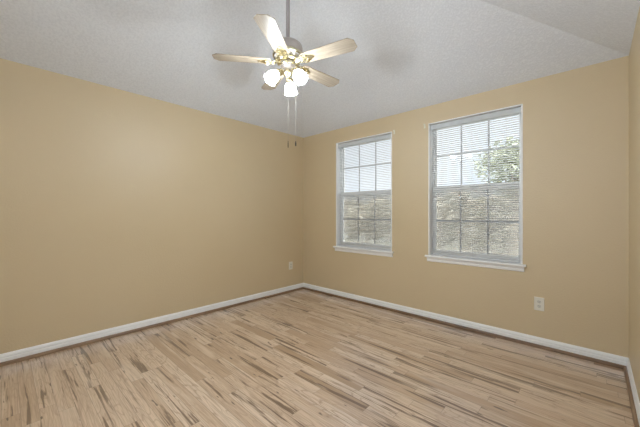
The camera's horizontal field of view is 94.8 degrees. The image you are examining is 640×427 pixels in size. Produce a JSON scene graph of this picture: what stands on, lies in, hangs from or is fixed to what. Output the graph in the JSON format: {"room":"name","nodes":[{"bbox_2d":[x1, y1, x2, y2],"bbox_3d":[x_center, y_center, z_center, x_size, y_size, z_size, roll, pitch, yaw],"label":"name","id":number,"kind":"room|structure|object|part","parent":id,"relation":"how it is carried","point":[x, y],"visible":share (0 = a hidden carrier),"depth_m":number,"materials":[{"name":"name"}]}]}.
{"room":"empty bedroom","nodes":[
{"label":"empty bedroom","id":0,"kind":"room"},
{"bbox_2d":[0,58,302,353],"bbox_3d":[-1.793,-0.012,3.253,0.160,2.440,4.300,0,0,43],"label":"wall","id":1,"kind":"structure","parent":0,"point":[118,207],"depth_m":2.96,"materials":[{"name":"beige paint"}]},
{"bbox_2d":[0,283,302,362],"bbox_3d":[-1.731,1.163,3.192,0.014,0.090,4.300,0,0,43],"label":"baseboard","id":2,"kind":"structure","parent":1,"relation":"attached to","point":[28,351],"depth_m":2.96,"materials":[{"name":"white paint"}]},
{"bbox_2d":[0,287,302,366],"bbox_3d":[-1.720,1.195,3.182,0.017,0.027,4.300,0,0,43],"label":"trim","id":3,"kind":"structure","parent":1,"relation":"attached to","point":[277,294],"depth_m":2.93,"materials":[{"name":"white wood"}]},
{"bbox_2d":[289,261,292,269],"bbox_3d":[-0.453,0.809,4.569,0.008,0.120,0.075,0,0,43],"label":"wall outlet","id":4,"kind":"object","parent":1,"relation":"attached to","point":[290,263],"visible":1,"depth_m":4.57,"materials":[{"name":"white plastic"}]},
{"bbox_2d":[0,289,633,426],"bbox_3d":[-0.401,1.308,1.954,3.968,0.200,4.620,0,0,43],"label":"floor","id":5,"kind":"structure","parent":0,"point":[303,357],"depth_m":2.17,"materials":[{"name":"brown wood"}]},
{"bbox_2d":[0,0,639,137],"bbox_3d":[-0.398,-1.760,1.958,4.008,1.056,4.660,0,0,43],"label":"ceiling","id":6,"kind":"structure","parent":0,"point":[409,55],"depth_m":2.65,"materials":[{"name":"white paint"}]},
{"bbox_2d":[212,0,356,146],"bbox_3d":[-0.215,-1.283,2.258,1.058,1.594,1.021,0,0,43],"label":"ceiling fan","id":7,"kind":"object","parent":6,"relation":"hanging from","point":[288,53],"visible":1,"depth_m":2.15,"materials":[{"name":"beige wood"}]},
{"bbox_3d":[-0.576,-1.148,2.186,0.421,0.006,0.134,0,8,-8],"label":"blade","id":8,"kind":"part","parent":7,"relation":"part of","materials":[{"name":"beige wood"}]},
{"bbox_3d":[-0.300,-1.148,1.905,0.134,0.006,0.421,9,1,9],"label":"blade","id":9,"kind":"part","parent":7,"relation":"part of","materials":[{"name":"beige wood"}]},
{"bbox_3d":[-0.353,-1.000,2.158,0.104,0.129,0.125,0,0,43],"label":"lamp shade","id":10,"kind":"part","parent":7,"relation":"part of","materials":[{"name":"white glass"}]},
{"bbox_3d":[-0.394,-1.147,2.536,0.134,0.006,0.421,-9,4,-26],"label":"blade","id":11,"kind":"part","parent":7,"relation":"part of","materials":[{"name":"beige wood"}]},
{"bbox_3d":[-0.237,-1.000,2.376,0.114,0.129,0.118,0,0,43],"label":"lamp shade","id":12,"kind":"part","parent":7,"relation":"part of","materials":[{"name":"white glass"}]},
{"bbox_3d":[-0.147,-1.000,2.145,0.126,0.129,0.102,0,0,43],"label":"lamp shade","id":13,"kind":"part","parent":7,"relation":"part of","materials":[{"name":"white glass"}]},
{"bbox_3d":[-0.005,-1.147,2.471,0.421,0.006,0.134,0,-9,-44],"label":"blade","id":14,"kind":"part","parent":7,"relation":"part of","materials":[{"name":"beige wood"}]},
{"bbox_3d":[0.053,-1.147,2.081,0.421,0.006,0.134,0,-9,28],"label":"blade","id":15,"kind":"part","parent":7,"relation":"part of","materials":[{"name":"beige wood"}]},
{"bbox_2d":[303,56,628,357],"bbox_3d":[1.120,-0.008,3.588,3.968,2.440,0.160,0,0,43],"label":"wall","id":16,"kind":"structure","parent":0,"point":[576,121],"depth_m":2.69,"materials":[{"name":"beige paint"}]},
{"bbox_2d":[333,131,393,256],"bbox_3d":[0.610,-0.241,4.037,0.966,1.575,0.198,0,0,43],"label":"window","id":17,"kind":"structure","parent":16,"relation":"in","point":[388,253],"depth_m":4.14,"materials":[{"name":"white paint"}]},
{"bbox_3d":[0.663,-0.629,4.093,0.860,0.749,0.025,0,0,43],"label":"sash","id":18,"kind":"part","parent":17,"relation":"part of","materials":[{"name":"white plastic"}]},
{"bbox_3d":[0.609,0.486,4.036,0.966,0.022,0.198,0,0,43],"label":"sill","id":19,"kind":"part","parent":17,"relation":"part of","materials":[{"name":"white paint"}]},
{"bbox_2d":[338,134,390,249],"bbox_3d":[0.601,-0.271,4.027,0.880,1.481,0.050,0,0,43],"label":"window blind","id":20,"kind":"object","parent":17,"relation":"attached to","point":[384,138],"visible":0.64,"depth_m":4.00,"materials":[{"name":"white plastic"}]},
{"bbox_3d":[0.599,0.462,4.034,0.852,0.015,0.026,0,0,43],"label":"rail","id":21,"kind":"part","parent":20,"relation":"part of","materials":[{"name":"white plastic"}]},
{"bbox_3d":[0.830,-0.248,3.820,0.001,1.416,0.028,0,0,43],"label":"ladder cord","id":22,"kind":"part","parent":20,"relation":"part of","materials":[{"name":"white fabric"}]},
{"bbox_3d":[0.654,-0.270,4.084,0.884,1.490,0.060,0,0,43],"label":"frame","id":23,"kind":"part","parent":17,"relation":"part of","materials":[{"name":"white plastic"}]},
{"bbox_3d":[0.643,0.074,4.072,0.860,0.761,0.025,0,0,43],"label":"sash","id":24,"kind":"part","parent":17,"relation":"part of","materials":[{"name":"white plastic"}]},
{"bbox_2d":[343,196,390,243],"bbox_3d":[0.640,0.083,4.069,0.816,0.667,0.004,0,0,43],"label":"grille","id":25,"kind":"object","parent":17,"relation":"attached to","point":[343,196],"depth_m":4.16,"materials":[{"name":"white wood"}]},
{"bbox_2d":[344,142,390,190],"bbox_3d":[0.660,-0.639,4.090,0.816,0.689,0.004,0,0,43],"label":"grille","id":26,"kind":"object","parent":17,"relation":"attached to","point":[375,142],"depth_m":4.18,"materials":[{"name":"white plastic"}]},
{"bbox_2d":[303,287,624,368],"bbox_3d":[1.049,1.198,3.511,3.648,0.027,0.017,0,0,43],"label":"trim","id":27,"kind":"structure","parent":16,"relation":"attached to","point":[587,358],"depth_m":2.91,"materials":[{"name":"white wood"}]},
{"bbox_2d":[303,283,627,365],"bbox_3d":[1.059,1.166,3.523,3.648,0.090,0.014,0,0,43],"label":"baseboard","id":28,"kind":"structure","parent":16,"relation":"attached to","point":[617,359],"depth_m":2.91,"materials":[{"name":"white paint"}]},
{"bbox_2d":[425,104,525,271],"bbox_3d":[1.611,-0.241,3.105,0.955,1.575,0.198,0,0,43],"label":"window","id":29,"kind":"structure","parent":16,"relation":"in","point":[447,213],"depth_m":3.15,"materials":[{"name":"white paint"}]},
{"bbox_3d":[1.610,0.485,3.104,0.955,0.022,0.198,0,0,43],"label":"sill","id":30,"kind":"part","parent":29,"relation":"part of","materials":[{"name":"white paint"}]},
{"bbox_2d":[431,107,520,262],"bbox_3d":[1.601,-0.271,3.095,0.869,1.481,0.050,0,0,43],"label":"window blind","id":31,"kind":"object","parent":29,"relation":"attached to","point":[514,111],"visible":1,"depth_m":3.06,"materials":[{"name":"white plastic"}]},
{"bbox_3d":[1.600,0.462,3.102,0.841,0.015,0.026,0,0,43],"label":"rail","id":32,"kind":"part","parent":31,"relation":"part of","materials":[{"name":"white plastic"}]},
{"bbox_3d":[1.655,-0.270,3.152,0.873,1.490,0.060,0,0,43],"label":"frame","id":33,"kind":"part","parent":29,"relation":"part of","materials":[{"name":"white plastic"}]},
{"bbox_3d":[1.644,0.074,3.140,0.849,0.761,0.025,0,0,43],"label":"sash","id":34,"kind":"part","parent":29,"relation":"part of","materials":[{"name":"white plastic"}]},
{"bbox_2d":[436,189,518,253],"bbox_3d":[1.641,0.083,3.137,0.805,0.667,0.004,0,0,43],"label":"grille","id":35,"kind":"object","parent":29,"relation":"attached to","point":[437,250],"depth_m":3.21,"materials":[{"name":"white plastic"}]},
{"bbox_3d":[1.663,-0.629,3.162,0.849,0.749,0.025,0,0,43],"label":"sash","id":36,"kind":"part","parent":29,"relation":"part of","materials":[{"name":"white plastic"}]},
{"bbox_2d":[437,121,518,184],"bbox_3d":[1.661,-0.639,3.158,0.805,0.689,0.004,0,0,43],"label":"grille","id":37,"kind":"object","parent":29,"relation":"attached to","point":[488,121],"depth_m":3.10,"materials":[{"name":"white plastic"}]},
{"bbox_2d":[534,296,543,310],"bbox_3d":[1.985,0.819,2.665,0.075,0.120,0.008,0,0,43],"label":"wall outlet","id":38,"kind":"object","parent":16,"relation":"attached to","point":[538,301],"visible":1,"depth_m":2.66,"materials":[{"name":"white plastic"}]},
{"bbox_2d":[629,7,639,400],"bbox_3d":[0.994,-0.012,0.658,0.160,2.440,4.300,0,0,43],"label":"wall","id":39,"kind":"structure","parent":0,"point":[634,54],"depth_m":1.97,"materials":[{"name":"beige paint"}]},
{"bbox_2d":[623,366,638,426],"bbox_3d":[0.918,1.194,0.727,0.017,0.027,4.300,0,0,43],"label":"trim","id":40,"kind":"structure","parent":39,"relation":"attached to","point":[632,405],"depth_m":1.88,"materials":[{"name":"wood"}]},
{"bbox_2d":[626,358,639,426],"bbox_3d":[0.929,1.163,0.716,0.014,0.090,4.300,0,0,43],"label":"baseboard","id":41,"kind":"structure","parent":39,"relation":"attached to","point":[630,374],"depth_m":1.89,"materials":[{"name":"white paint"}]},
{"label":"outside","id":42,"kind":"structure","parent":0,"visible":0},
{"bbox_3d":[20.230,1.810,26.794,60.000,0.100,59.820,0,0,43],"label":"ground","id":43,"kind":"structure","parent":42,"visible":0},
{"bbox_2d":[473,135,518,182],"bbox_3d":[5.512,-0.220,8.193,2.347,3.895,1.631,0,0,-20],"label":"tree","id":44,"kind":"object","parent":43,"relation":"on","point":[480,169],"visible":0.27,"depth_m":8.01,"materials":[{"name":"green plant"}]}
]}

